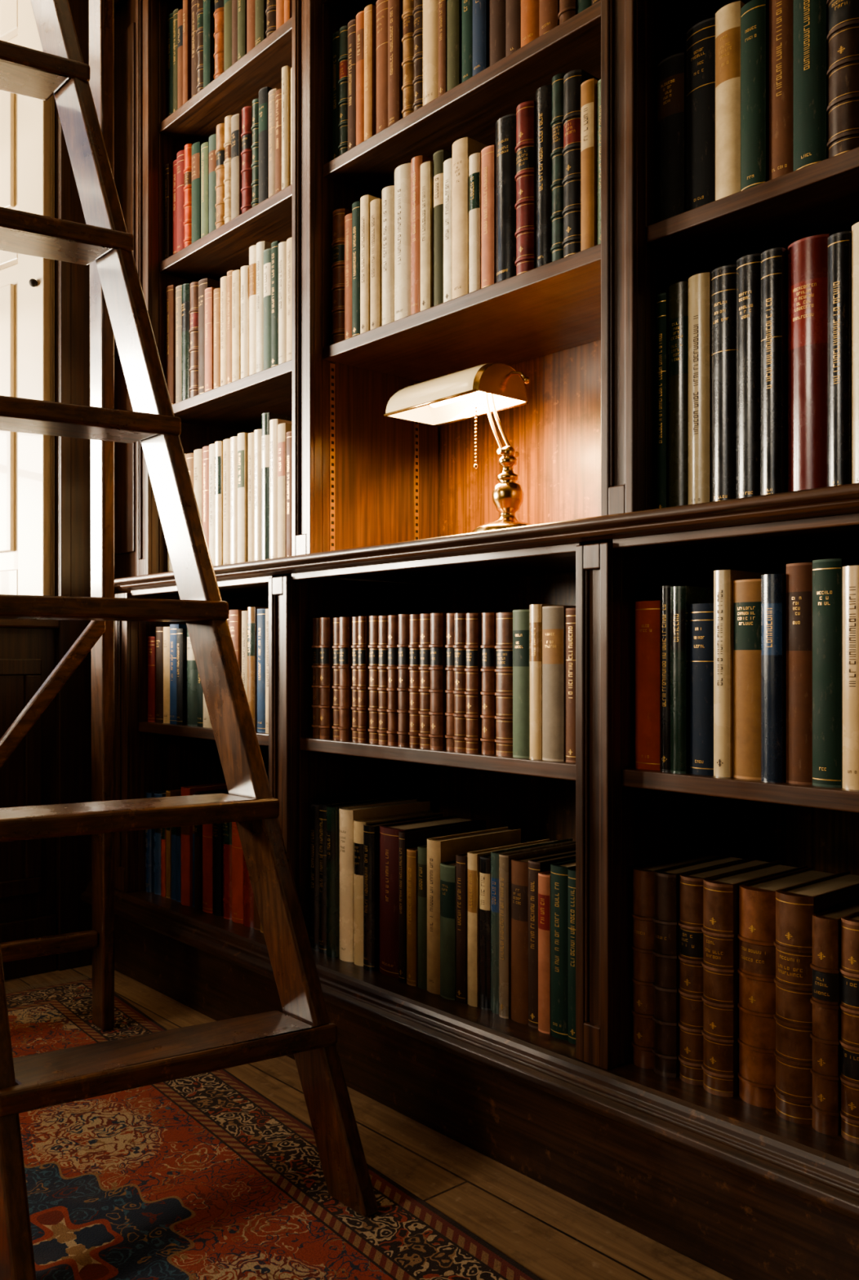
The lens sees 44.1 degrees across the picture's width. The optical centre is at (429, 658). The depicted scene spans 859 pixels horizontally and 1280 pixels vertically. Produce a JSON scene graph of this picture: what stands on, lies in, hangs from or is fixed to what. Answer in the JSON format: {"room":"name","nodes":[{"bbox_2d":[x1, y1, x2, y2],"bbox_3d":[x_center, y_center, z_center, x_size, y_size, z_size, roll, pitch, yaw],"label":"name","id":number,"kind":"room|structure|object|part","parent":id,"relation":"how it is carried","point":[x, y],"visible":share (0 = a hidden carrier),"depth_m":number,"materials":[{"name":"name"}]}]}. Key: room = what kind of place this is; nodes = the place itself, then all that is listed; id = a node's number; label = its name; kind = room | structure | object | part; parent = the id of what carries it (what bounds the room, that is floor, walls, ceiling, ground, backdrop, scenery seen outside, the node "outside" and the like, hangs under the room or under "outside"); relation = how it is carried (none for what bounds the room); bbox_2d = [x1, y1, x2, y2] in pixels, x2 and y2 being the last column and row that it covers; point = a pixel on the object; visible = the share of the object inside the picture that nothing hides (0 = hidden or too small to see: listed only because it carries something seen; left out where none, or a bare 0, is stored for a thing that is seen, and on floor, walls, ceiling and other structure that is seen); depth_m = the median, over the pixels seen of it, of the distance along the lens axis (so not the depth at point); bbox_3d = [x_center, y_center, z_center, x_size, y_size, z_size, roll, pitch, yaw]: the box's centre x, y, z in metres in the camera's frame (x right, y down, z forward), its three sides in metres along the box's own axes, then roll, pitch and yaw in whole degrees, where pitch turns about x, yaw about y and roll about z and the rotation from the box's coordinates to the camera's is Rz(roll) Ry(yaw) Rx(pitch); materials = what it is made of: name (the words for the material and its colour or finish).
{"room":"library","nodes":[
{"label":"library","id":0,"kind":"room"},
{"bbox_2d":[0,98,56,923],"bbox_3d":[-2.049,-0.595,1.986,3.552,2.750,0.450,0,0,-41],"label":"door","id":1,"kind":"structure","parent":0,"point":[15,643],"depth_m":2.61,"materials":[{"name":"wood"}]},
{"bbox_2d":[0,0,54,595],"bbox_3d":[-1.772,-0.924,2.242,1.806,1.631,0.472,0,0,-41],"label":"window","id":2,"kind":"structure","parent":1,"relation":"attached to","point":[27,124],"depth_m":2.68,"materials":[{"name":"white glass"}]},
{"bbox_2d":[0,618,59,628],"bbox_3d":[-1.748,-0.092,2.215,1.806,0.034,0.465,0,0,-41],"label":"trim","id":3,"kind":"structure","parent":1,"relation":"attached to","point":[4,623],"depth_m":2.59,"materials":[{"name":"brown wood"}]},
{"bbox_2d":[0,0,92,980],"bbox_3d":[-1.607,-0.530,2.054,2.005,2.620,0.032,0,0,-41],"label":"wall paneling","id":4,"kind":"structure","parent":1,"relation":"attached to","point":[73,700],"depth_m":2.66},
{"bbox_2d":[4,964,732,1279],"bbox_3d":[-0.460,0.830,-0.006,4.002,0.100,5.600,0,0,-41],"label":"floor","id":5,"kind":"structure","parent":0,"point":[551,1234],"depth_m":1.56,"materials":[{"name":"brown wood"}]},
{"bbox_2d":[5,974,542,1279],"bbox_3d":[-0.472,0.774,1.397,0.888,0.010,2.380,0,0,-37],"label":"rug","id":6,"kind":"object","parent":5,"relation":"on","point":[202,1176],"visible":0.67,"depth_m":1.52,"materials":[{"name":"red fabric"}]},
{"bbox_2d":[0,0,377,1279],"bbox_3d":[-0.581,-0.340,1.721,0.529,2.216,1.051,0,0,-41],"label":"step ladder","id":7,"kind":"object","parent":6,"relation":"on","point":[83,93],"visible":1,"depth_m":1.60,"materials":[{"name":"brown wood"}]},
{"bbox_2d":[80,0,858,1279],"bbox_3d":[0.347,-0.595,1.612,0.452,2.750,3.280,0,0,-41],"label":"bookcase","id":8,"kind":"object","parent":5,"relation":"on","point":[738,1188],"visible":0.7,"depth_m":1.79,"materials":[{"name":"brown wood"}]},
{"bbox_2d":[383,362,533,532],"bbox_3d":[0.071,-0.350,1.880,0.141,0.316,0.317,0,0,-41],"label":"desk lamp","id":9,"kind":"object","parent":8,"relation":"in","point":[490,388],"visible":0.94,"depth_m":1.83,"materials":[{"name":"gold metal"}]},
{"bbox_3d":[0.045,-0.477,1.903,0.131,0.063,0.247,0,0,-41],"label":"lamp shade","id":10,"kind":"part","parent":9,"relation":"part of","materials":[{"name":"metal"}]},
{"bbox_3d":[0.049,-0.474,1.899,0.025,0.026,0.125,0,0,-41],"label":"bulb","id":11,"kind":"part","parent":9,"relation":"part of","materials":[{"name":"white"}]},
{"bbox_3d":[0.080,-0.383,1.837,0.009,0.109,0.009,0,0,-41],"label":"pull chain","id":12,"kind":"part","parent":9,"relation":"part of","materials":[{"name":"gold metal"}]},
{"bbox_2d":[145,0,858,1144],"bbox_3d":[0.392,-0.522,1.578,0.308,2.174,2.952,0,0,-41],"label":"books","id":13,"kind":"object","parent":8,"relation":"in","point":[744,978],"visible":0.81,"depth_m":1.61,"materials":[{"name":"paper"}]}
]}

